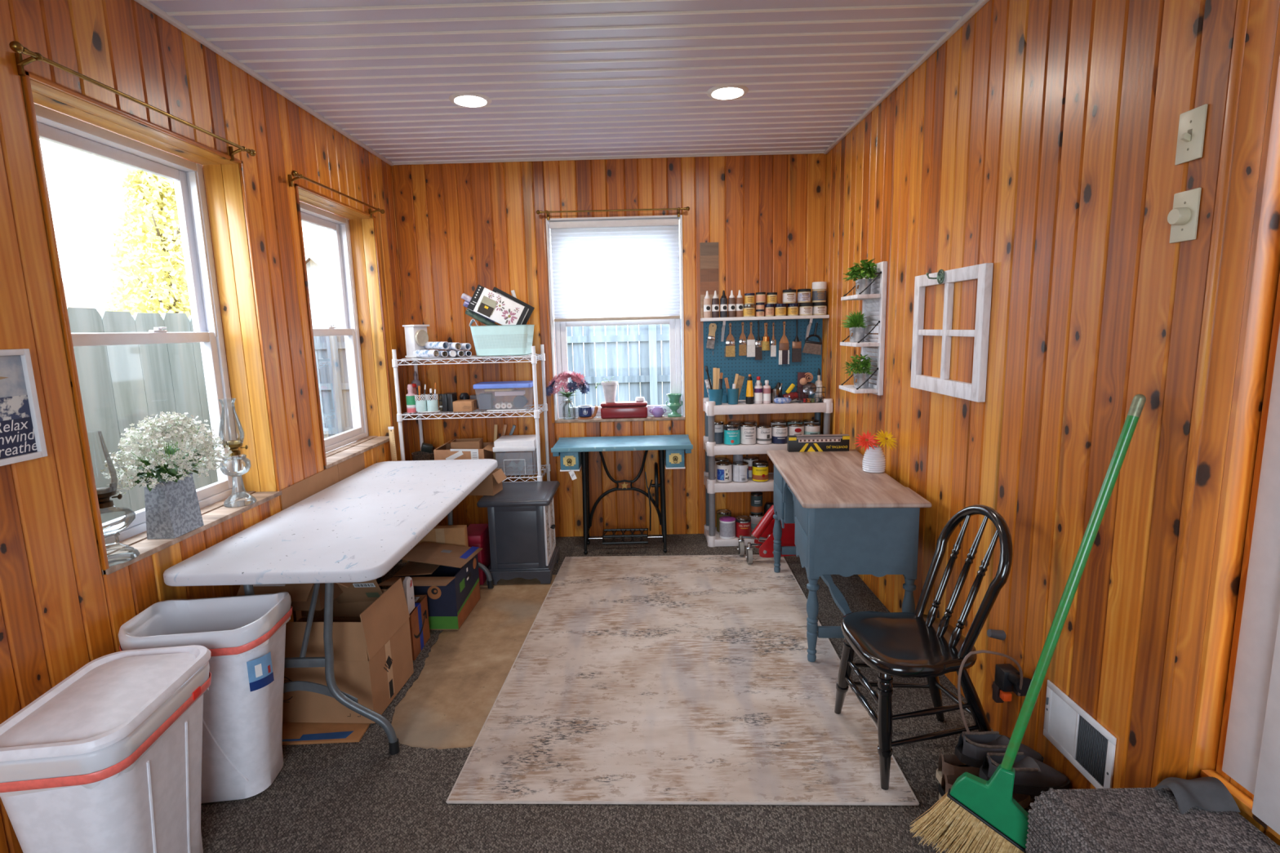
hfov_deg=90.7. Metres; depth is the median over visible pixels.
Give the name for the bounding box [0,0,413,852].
wall
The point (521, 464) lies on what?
crumpled bag
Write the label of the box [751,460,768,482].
paint can
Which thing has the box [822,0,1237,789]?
wall
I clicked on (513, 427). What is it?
board
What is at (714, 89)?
diffuser
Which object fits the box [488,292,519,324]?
print
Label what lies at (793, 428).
paint can
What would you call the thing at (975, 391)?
decor
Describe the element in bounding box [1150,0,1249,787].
trim
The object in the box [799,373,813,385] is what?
rose
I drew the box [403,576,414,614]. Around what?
paper package
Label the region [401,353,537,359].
liner
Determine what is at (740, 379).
brush
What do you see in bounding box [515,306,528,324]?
print
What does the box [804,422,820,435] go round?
paint can
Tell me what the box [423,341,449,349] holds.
paper roll
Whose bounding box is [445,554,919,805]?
area rug
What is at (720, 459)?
paint can
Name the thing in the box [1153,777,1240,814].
scrap
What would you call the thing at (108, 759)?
trash bin
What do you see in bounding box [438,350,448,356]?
paper roll
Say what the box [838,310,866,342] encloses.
potted plant
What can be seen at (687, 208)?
curtain rod
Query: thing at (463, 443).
cardboard box
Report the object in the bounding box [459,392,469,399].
jar
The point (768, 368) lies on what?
pegboard
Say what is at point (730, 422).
paint can
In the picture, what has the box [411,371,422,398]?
bottle
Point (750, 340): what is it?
brush
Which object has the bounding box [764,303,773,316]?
paint jar
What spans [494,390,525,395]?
folded cloth
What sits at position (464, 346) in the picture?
paper roll
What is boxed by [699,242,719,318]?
board
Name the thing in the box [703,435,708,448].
socket
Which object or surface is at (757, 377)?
bottle
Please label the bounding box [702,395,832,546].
shelving
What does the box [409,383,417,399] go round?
bottle
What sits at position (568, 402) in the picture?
glass bottle
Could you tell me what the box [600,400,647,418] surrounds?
tin box
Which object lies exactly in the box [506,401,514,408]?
foam roller
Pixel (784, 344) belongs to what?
brush
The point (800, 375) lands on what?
folder
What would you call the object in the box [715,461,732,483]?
paint can
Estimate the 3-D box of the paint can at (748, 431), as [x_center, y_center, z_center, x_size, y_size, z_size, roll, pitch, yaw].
[0.741,0.052,4.329,0.109,0.132,0.109,-1,9,0]
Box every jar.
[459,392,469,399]
[742,304,755,316]
[744,293,755,304]
[755,292,765,302]
[755,302,764,309]
[755,309,764,316]
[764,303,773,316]
[766,292,777,303]
[774,303,786,315]
[782,288,795,303]
[787,303,798,315]
[797,288,811,302]
[799,302,813,315]
[812,281,826,302]
[813,302,826,315]
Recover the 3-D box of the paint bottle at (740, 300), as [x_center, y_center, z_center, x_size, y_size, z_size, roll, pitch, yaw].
[0.681,-0.842,4.324,0.051,0.184,0.052,-1,9,0]
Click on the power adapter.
(1006, 680)
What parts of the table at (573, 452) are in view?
ring pull, key plate, drawer, leg, leg, treadle plate, treadle rod, pitman rod, leg, leg, drawer, key plate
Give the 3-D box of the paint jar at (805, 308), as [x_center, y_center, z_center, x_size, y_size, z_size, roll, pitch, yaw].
[1.135,-0.802,4.324,0.092,0.082,0.091,-1,9,0]
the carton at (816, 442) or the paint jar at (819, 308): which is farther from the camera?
the paint jar at (819, 308)
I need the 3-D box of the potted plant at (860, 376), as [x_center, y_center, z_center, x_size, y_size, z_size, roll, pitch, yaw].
[1.179,-0.303,3.442,0.146,0.184,0.218,-1,9,0]
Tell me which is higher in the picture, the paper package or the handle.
the handle
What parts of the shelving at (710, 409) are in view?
post, post, post, post, post, post, shelf, shelf, shelf, shelf, post, post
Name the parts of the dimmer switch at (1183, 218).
knob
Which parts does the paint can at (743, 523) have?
lid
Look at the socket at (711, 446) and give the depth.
4.27 m
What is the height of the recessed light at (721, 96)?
0.012 m
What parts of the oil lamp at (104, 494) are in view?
burner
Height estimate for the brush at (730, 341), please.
0.240 m
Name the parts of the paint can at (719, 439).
lid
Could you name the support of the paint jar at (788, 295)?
on the paint jar at (793, 308)
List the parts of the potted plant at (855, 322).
pot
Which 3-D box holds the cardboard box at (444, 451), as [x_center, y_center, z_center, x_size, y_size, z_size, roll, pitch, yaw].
[-1.170,0.208,4.312,0.385,0.227,0.252,-1,9,0]
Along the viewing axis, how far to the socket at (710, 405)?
4.23 m
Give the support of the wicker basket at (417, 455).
on the wire shelving at (533, 357)
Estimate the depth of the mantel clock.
4.17 m
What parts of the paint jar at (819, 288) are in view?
lid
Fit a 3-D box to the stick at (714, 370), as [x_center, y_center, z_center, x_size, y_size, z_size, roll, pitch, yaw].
[0.507,-0.278,4.287,0.028,0.240,0.020,-1,9,0]
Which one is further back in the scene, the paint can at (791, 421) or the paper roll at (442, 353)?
the paint can at (791, 421)
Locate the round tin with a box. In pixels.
[513,395,527,408]
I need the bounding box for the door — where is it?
[1222,324,1279,835]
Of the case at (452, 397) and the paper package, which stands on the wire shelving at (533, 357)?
the case at (452, 397)
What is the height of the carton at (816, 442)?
0.094 m
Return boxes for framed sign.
[0,348,47,466]
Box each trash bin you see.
[0,644,211,852]
[118,591,292,804]
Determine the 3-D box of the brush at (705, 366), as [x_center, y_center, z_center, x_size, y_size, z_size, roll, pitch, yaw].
[0.478,-0.287,4.305,0.073,0.256,0.012,-1,9,0]
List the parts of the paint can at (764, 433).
lid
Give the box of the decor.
[910,262,993,402]
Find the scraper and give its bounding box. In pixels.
[718,378,722,389]
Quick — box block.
[421,442,432,453]
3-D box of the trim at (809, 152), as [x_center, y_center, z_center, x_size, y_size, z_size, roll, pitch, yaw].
[-0.214,-1.808,4.255,2.899,0.016,0.016,-1,9,0]
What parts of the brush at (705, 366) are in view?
handle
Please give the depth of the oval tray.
4.16 m
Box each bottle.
[405,384,417,413]
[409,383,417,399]
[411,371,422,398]
[562,398,575,419]
[703,290,711,317]
[711,290,719,317]
[720,289,727,317]
[728,289,735,317]
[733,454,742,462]
[735,289,743,316]
[745,373,754,404]
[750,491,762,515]
[754,380,762,404]
[755,376,761,386]
[762,380,770,403]
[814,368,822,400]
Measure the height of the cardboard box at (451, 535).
0.409 m
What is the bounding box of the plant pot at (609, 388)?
[595,376,617,402]
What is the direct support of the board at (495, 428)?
on the wire shelving at (533, 357)
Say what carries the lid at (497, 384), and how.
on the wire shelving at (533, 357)
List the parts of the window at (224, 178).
sash, frame, sash, sill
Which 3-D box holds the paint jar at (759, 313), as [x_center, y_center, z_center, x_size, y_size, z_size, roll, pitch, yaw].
[0.822,-0.777,4.329,0.059,0.046,0.059,-1,9,0]
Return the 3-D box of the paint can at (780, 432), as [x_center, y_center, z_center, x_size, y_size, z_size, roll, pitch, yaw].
[0.957,0.053,4.324,0.104,0.122,0.105,-1,9,0]
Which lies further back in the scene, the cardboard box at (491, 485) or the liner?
the liner
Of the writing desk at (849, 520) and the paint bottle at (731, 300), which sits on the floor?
the writing desk at (849, 520)
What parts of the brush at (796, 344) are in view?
handle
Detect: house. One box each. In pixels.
[62,283,100,314]
[304,244,341,328]
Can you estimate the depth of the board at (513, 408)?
4.20 m
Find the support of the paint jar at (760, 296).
on the paint jar at (758, 305)
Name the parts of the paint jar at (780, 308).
lid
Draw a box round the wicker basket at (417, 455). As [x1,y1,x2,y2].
[411,450,434,460]
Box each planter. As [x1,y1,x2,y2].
[100,410,232,538]
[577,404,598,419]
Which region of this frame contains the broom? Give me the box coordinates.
[909,394,1146,852]
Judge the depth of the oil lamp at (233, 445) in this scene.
2.65 m
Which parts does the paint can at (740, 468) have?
lid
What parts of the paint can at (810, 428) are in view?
lid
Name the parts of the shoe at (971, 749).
collar trim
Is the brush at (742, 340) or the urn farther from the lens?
the urn
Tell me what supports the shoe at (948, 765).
on the floor
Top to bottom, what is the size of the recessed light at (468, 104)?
0.012 m
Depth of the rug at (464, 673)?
2.87 m
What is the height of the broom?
1.324 m
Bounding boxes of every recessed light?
[448,92,491,107]
[706,84,748,100]
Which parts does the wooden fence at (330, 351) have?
post, rail, rail, rail, post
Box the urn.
[666,393,682,417]
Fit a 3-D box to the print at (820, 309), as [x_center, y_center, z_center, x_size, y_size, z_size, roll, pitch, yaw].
[1.229,-0.791,4.281,0.049,0.036,0.007,-1,9,0]
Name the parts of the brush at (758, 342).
handle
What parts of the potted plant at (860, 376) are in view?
pot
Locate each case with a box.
[441,392,450,411]
[447,392,457,411]
[470,394,479,408]
[478,393,493,408]
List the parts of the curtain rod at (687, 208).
rod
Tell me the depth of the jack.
4.01 m
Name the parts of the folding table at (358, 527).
leg, leg, leg, leg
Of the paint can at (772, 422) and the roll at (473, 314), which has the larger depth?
the paint can at (772, 422)
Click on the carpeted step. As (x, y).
(1131, 820)
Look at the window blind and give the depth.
4.41 m
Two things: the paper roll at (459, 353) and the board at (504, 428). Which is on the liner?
the paper roll at (459, 353)
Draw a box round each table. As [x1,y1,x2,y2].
[163,458,497,755]
[476,480,559,585]
[551,434,693,554]
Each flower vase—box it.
[546,371,590,419]
[853,430,897,472]
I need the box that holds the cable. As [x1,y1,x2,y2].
[957,649,1022,733]
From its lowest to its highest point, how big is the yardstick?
0.921 m
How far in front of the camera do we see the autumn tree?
17.33 m
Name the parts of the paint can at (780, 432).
lid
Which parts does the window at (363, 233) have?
sash, frame, sash, sill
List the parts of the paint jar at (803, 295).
lid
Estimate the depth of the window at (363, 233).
4.01 m
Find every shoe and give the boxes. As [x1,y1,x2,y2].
[935,753,980,784]
[937,771,1031,808]
[954,731,1044,768]
[978,751,1070,795]
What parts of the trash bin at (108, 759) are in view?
lid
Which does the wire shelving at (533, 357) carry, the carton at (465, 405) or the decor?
the carton at (465, 405)
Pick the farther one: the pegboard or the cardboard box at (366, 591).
the pegboard
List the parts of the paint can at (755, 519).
lid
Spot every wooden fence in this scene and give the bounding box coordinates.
[66,306,217,523]
[313,321,682,438]
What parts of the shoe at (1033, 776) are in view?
collar trim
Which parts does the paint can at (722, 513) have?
lid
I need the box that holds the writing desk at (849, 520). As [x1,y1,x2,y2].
[766,448,931,662]
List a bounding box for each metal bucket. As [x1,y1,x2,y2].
[707,388,723,404]
[721,394,728,403]
[724,377,738,404]
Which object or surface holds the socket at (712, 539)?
attached to the shelving at (710, 409)
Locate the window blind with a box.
[549,218,679,321]
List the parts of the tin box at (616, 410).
lid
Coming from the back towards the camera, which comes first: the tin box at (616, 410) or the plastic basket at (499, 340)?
the tin box at (616, 410)
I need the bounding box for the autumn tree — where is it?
[96,164,191,318]
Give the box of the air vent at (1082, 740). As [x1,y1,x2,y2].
[1043,680,1116,788]
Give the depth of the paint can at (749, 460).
4.45 m
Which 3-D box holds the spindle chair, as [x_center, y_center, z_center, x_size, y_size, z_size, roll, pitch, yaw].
[0.974,0.714,2.192,0.512,0.901,0.465,-2,9,-2]
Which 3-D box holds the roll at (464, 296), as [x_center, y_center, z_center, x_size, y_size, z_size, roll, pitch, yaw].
[-1.068,-0.809,4.172,0.220,0.150,0.040,-1,9,0]
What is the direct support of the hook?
hanging from the decor
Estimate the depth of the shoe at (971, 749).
2.01 m
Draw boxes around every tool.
[417,386,420,400]
[782,383,797,400]
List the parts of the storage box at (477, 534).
box lid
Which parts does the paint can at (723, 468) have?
lid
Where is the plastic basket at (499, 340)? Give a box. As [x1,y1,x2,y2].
[469,324,533,355]
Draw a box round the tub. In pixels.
[719,516,735,539]
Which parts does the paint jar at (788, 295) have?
lid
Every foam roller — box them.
[494,401,502,408]
[501,401,508,408]
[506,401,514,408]
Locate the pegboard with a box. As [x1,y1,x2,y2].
[702,318,822,399]
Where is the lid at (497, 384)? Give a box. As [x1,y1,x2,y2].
[472,380,533,388]
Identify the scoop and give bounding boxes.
[802,382,816,395]
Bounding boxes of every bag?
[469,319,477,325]
[507,458,528,471]
[773,397,791,403]
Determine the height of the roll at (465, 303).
0.150 m
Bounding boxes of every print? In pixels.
[0,355,37,458]
[413,609,426,638]
[466,284,484,311]
[476,295,497,317]
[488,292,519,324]
[495,292,524,306]
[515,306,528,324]
[716,468,724,479]
[725,469,728,479]
[786,293,794,300]
[801,293,808,299]
[817,290,824,298]
[817,306,825,312]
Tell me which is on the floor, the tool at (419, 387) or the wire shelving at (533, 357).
the wire shelving at (533, 357)
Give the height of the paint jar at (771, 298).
0.075 m
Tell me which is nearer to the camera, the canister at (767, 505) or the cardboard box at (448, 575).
the cardboard box at (448, 575)
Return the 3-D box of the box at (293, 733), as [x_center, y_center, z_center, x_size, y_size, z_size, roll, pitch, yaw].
[-1.306,1.152,2.599,0.490,0.011,0.470,-2,9,-2]
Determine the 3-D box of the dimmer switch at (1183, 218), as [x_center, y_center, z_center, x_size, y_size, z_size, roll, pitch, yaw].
[1.252,-0.488,1.466,0.030,0.114,0.070,-1,9,0]
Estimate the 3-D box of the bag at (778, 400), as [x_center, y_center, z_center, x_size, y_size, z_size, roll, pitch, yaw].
[0.961,-0.176,4.260,0.120,0.040,0.070,-1,9,0]
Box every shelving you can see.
[391,344,551,482]
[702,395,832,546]
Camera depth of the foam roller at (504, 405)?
4.18 m
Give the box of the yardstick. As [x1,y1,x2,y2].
[387,426,407,562]
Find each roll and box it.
[413,349,439,357]
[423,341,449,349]
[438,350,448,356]
[443,342,461,350]
[444,350,456,356]
[453,350,464,356]
[459,342,471,350]
[461,293,471,302]
[462,300,495,322]
[462,350,471,356]
[465,308,497,325]
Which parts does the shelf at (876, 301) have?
shelf, shelf, shelf, rail, rail, rail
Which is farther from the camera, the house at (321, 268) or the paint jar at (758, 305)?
the house at (321, 268)
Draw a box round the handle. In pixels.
[751,504,774,538]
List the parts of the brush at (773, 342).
handle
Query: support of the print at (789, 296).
attached to the paint jar at (788, 295)
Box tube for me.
[511,289,516,297]
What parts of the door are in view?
panel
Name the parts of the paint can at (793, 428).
lid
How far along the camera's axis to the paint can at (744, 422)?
4.42 m
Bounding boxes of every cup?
[414,394,426,411]
[426,393,438,411]
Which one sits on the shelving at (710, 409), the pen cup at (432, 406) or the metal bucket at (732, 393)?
the metal bucket at (732, 393)
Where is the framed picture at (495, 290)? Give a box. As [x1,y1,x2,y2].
[492,286,534,324]
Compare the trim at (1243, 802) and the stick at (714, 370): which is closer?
the trim at (1243, 802)
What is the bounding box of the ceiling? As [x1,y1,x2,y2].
[146,0,978,162]
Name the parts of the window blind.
rail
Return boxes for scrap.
[484,387,513,391]
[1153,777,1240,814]
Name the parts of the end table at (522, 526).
frame, panel, plinth moulding, door, door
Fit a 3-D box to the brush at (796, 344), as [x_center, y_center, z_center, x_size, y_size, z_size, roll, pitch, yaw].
[1.097,-0.600,4.424,0.064,0.296,0.037,-1,9,0]
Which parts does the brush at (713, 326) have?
handle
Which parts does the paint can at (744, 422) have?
lid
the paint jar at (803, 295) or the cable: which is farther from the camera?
the paint jar at (803, 295)
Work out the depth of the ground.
25.98 m
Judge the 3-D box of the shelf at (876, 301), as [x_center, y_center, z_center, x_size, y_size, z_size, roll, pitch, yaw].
[1.207,-0.528,3.445,0.148,0.692,0.296,-1,9,0]
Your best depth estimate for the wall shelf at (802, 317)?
4.27 m
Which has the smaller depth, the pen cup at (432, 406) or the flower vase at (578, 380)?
the pen cup at (432, 406)
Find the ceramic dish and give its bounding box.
[635,396,644,401]
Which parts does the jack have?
plate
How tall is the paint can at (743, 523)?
0.137 m
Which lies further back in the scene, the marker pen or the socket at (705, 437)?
the socket at (705, 437)
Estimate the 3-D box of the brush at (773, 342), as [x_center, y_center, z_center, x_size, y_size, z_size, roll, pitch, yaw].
[0.933,-0.612,4.423,0.037,0.244,0.028,-1,9,0]
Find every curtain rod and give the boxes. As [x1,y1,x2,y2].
[8,40,256,160]
[288,170,384,217]
[536,206,689,220]
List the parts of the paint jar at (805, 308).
lid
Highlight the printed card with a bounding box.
[704,378,712,399]
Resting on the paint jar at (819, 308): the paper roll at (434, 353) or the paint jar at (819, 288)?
the paint jar at (819, 288)
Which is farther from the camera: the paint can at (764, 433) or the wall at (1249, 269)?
the paint can at (764, 433)
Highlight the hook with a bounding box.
[925,269,944,284]
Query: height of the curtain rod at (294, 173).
0.065 m
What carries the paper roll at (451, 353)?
on the liner
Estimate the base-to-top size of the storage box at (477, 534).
0.309 m
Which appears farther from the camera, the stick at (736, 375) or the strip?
the stick at (736, 375)
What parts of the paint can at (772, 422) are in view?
lid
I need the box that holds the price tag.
[568,466,577,479]
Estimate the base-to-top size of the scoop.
0.081 m
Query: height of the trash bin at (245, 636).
0.652 m
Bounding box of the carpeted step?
[1025,787,1279,852]
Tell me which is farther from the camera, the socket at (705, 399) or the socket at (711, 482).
the socket at (705, 399)
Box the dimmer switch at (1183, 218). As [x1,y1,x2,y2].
[1167,187,1201,243]
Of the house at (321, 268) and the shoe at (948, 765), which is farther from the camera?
the house at (321, 268)
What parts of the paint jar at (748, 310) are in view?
lid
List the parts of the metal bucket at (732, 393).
brush handle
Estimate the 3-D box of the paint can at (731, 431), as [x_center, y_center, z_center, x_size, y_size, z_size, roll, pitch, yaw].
[0.630,0.053,4.329,0.111,0.135,0.113,-1,9,0]
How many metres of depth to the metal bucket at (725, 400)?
4.37 m
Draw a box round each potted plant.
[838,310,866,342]
[840,353,872,388]
[841,258,877,294]
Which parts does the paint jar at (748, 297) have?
lid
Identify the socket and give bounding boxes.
[702,397,709,411]
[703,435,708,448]
[703,471,708,484]
[704,524,709,535]
[706,400,715,416]
[706,441,715,456]
[706,478,715,493]
[707,534,716,546]
[822,398,832,413]
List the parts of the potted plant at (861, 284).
pot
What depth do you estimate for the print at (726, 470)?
4.32 m
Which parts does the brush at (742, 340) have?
handle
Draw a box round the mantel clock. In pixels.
[402,324,429,357]
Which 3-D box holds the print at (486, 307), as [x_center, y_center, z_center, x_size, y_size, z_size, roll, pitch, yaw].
[-0.994,-0.779,4.109,0.100,0.113,0.002,25,-2,-4]
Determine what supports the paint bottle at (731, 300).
on the wall shelf at (802, 317)
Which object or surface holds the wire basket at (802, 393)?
on the shelving at (710, 409)
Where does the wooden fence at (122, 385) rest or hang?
on the ground
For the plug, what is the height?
0.041 m
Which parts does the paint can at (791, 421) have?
lid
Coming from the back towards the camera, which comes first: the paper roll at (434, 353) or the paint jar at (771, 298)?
the paint jar at (771, 298)
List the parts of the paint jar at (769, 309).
lid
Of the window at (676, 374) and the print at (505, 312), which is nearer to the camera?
the print at (505, 312)
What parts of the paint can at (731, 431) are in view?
lid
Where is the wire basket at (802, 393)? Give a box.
[795,386,825,403]
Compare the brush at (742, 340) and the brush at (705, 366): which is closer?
the brush at (705, 366)
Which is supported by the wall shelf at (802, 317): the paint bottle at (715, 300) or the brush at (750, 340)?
the paint bottle at (715, 300)
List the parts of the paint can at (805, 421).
lid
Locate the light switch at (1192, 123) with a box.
[1174,103,1208,164]
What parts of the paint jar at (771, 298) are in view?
lid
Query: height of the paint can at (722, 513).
0.147 m
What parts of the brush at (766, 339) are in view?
handle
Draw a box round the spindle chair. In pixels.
[834,504,1013,790]
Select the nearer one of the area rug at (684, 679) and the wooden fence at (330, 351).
the area rug at (684, 679)
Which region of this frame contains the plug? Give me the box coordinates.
[986,629,1006,640]
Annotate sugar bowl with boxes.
[649,406,666,417]
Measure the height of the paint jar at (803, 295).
0.091 m
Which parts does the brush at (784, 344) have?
handle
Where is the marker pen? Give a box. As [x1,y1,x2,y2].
[429,388,432,400]
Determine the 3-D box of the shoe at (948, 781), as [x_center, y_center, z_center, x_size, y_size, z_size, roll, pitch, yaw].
[1.090,1.141,1.996,0.275,0.099,0.096,-1,9,0]
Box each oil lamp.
[87,431,139,566]
[218,398,256,507]
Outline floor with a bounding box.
[200,533,1038,852]
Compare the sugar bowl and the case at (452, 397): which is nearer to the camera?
the case at (452, 397)
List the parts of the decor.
rail, rail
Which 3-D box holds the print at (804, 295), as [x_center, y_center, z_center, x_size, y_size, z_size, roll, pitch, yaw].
[1.119,-0.879,4.270,0.047,0.041,0.007,-1,9,0]
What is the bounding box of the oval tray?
[417,409,439,413]
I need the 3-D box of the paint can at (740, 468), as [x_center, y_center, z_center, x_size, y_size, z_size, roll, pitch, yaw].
[0.694,0.313,4.370,0.109,0.128,0.109,-1,9,0]
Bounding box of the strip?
[280,453,376,621]
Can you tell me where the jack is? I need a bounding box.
[737,504,795,564]
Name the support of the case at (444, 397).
on the wire shelving at (533, 357)
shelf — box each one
[700,315,829,341]
[839,261,887,395]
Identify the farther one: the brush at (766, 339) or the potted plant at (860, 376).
the brush at (766, 339)
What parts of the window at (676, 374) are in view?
sash, sill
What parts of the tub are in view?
lid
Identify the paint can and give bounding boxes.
[714,421,724,444]
[715,457,728,478]
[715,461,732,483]
[716,509,731,532]
[724,423,740,445]
[728,421,743,424]
[732,461,748,482]
[735,515,751,537]
[740,423,755,444]
[742,421,756,440]
[742,456,758,478]
[749,512,764,532]
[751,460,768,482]
[756,425,772,444]
[770,420,786,439]
[772,424,787,444]
[786,419,802,435]
[788,423,804,435]
[803,419,819,424]
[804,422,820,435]
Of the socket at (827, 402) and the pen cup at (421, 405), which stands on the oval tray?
the pen cup at (421, 405)
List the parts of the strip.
panel, panel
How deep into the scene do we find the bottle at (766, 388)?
4.28 m
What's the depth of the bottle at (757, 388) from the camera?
4.28 m
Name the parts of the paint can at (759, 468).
lid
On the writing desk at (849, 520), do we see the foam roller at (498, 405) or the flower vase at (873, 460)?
the flower vase at (873, 460)
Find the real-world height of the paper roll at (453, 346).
0.048 m
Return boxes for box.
[236,582,353,610]
[282,577,413,723]
[282,722,370,745]
[335,579,382,603]
[378,542,482,630]
[408,595,430,660]
[410,524,468,550]
[433,438,493,460]
[450,438,483,448]
[466,284,528,324]
[466,524,490,584]
[467,468,506,495]
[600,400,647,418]
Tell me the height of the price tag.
0.097 m
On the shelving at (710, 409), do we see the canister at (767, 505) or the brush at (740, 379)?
the canister at (767, 505)
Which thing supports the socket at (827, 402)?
attached to the shelving at (710, 409)
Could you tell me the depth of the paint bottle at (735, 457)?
4.46 m
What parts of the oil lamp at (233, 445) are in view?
burner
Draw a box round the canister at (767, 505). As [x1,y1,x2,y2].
[764,502,773,519]
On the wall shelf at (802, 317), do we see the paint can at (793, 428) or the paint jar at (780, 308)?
the paint jar at (780, 308)
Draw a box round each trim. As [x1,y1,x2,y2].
[134,0,393,165]
[393,151,824,164]
[542,218,555,422]
[823,0,989,154]
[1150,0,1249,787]
[1200,769,1279,839]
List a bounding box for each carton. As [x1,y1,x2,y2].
[453,399,476,412]
[786,434,849,452]
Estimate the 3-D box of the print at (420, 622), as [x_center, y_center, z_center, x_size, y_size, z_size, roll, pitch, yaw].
[-1.058,0.962,3.045,0.009,0.083,0.180,-2,9,-1]
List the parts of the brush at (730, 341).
handle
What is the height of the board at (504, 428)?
0.304 m
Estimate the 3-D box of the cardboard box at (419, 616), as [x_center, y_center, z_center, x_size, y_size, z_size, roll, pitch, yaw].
[-1.176,0.969,3.053,0.245,0.227,0.230,-2,9,-1]
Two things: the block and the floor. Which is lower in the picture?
the floor
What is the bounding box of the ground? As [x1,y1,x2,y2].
[573,353,662,406]
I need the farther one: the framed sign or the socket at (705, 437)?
the socket at (705, 437)
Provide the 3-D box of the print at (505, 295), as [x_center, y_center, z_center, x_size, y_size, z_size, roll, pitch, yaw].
[-0.876,-0.787,4.223,0.245,0.124,0.008,27,2,-4]
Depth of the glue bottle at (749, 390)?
4.27 m
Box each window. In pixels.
[20,70,281,575]
[293,182,395,469]
[545,214,684,422]
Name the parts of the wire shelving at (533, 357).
post, post, shelf, shelf, drawer rail, drawer handle, drawer unit, frame, shelf, post, post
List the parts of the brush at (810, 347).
handle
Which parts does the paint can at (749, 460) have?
lid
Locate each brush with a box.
[704,365,712,389]
[706,322,716,348]
[725,322,735,356]
[736,375,744,399]
[738,322,746,355]
[746,320,755,356]
[755,320,761,359]
[761,321,769,350]
[770,321,776,356]
[778,320,789,364]
[791,320,801,362]
[802,321,822,355]
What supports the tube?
in the plastic basket at (499, 340)
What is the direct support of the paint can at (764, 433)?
on the shelving at (710, 409)
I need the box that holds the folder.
[796,372,808,400]
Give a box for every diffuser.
[454,95,485,105]
[712,87,742,97]
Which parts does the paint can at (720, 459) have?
lid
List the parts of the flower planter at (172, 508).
planter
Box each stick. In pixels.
[712,368,716,389]
[716,368,719,389]
[733,373,738,388]
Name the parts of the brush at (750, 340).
handle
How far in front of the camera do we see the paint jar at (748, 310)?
4.29 m
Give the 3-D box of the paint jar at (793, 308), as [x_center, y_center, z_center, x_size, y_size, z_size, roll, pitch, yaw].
[1.046,-0.800,4.324,0.073,0.082,0.073,-1,9,0]
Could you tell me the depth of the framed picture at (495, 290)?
4.21 m
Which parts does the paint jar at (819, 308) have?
lid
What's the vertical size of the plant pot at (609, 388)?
0.184 m
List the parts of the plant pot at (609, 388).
pot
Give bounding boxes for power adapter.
[991,663,1031,702]
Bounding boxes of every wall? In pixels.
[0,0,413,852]
[390,153,826,537]
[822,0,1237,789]
[1160,0,1279,782]
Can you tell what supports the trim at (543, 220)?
attached to the wall at (460, 228)
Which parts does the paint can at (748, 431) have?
lid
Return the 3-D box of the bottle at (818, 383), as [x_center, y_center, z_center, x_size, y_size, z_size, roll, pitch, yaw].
[1.214,-0.284,4.293,0.049,0.222,0.049,-1,9,0]
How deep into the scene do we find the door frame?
1.48 m
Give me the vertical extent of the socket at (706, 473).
0.094 m
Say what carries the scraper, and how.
in the metal bucket at (715, 395)
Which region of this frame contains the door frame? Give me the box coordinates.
[1215,270,1279,846]
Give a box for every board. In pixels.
[486,406,529,411]
[493,424,497,459]
[496,424,506,466]
[498,424,515,465]
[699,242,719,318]
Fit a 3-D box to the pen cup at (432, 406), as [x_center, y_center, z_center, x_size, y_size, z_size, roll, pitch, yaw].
[-1.374,-0.160,4.186,0.075,0.109,0.075,-1,9,0]
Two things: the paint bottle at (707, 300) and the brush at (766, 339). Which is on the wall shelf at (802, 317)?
the paint bottle at (707, 300)
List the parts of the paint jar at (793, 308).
lid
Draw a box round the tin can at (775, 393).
[770,388,779,403]
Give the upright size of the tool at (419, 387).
0.162 m
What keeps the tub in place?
on the shelving at (710, 409)

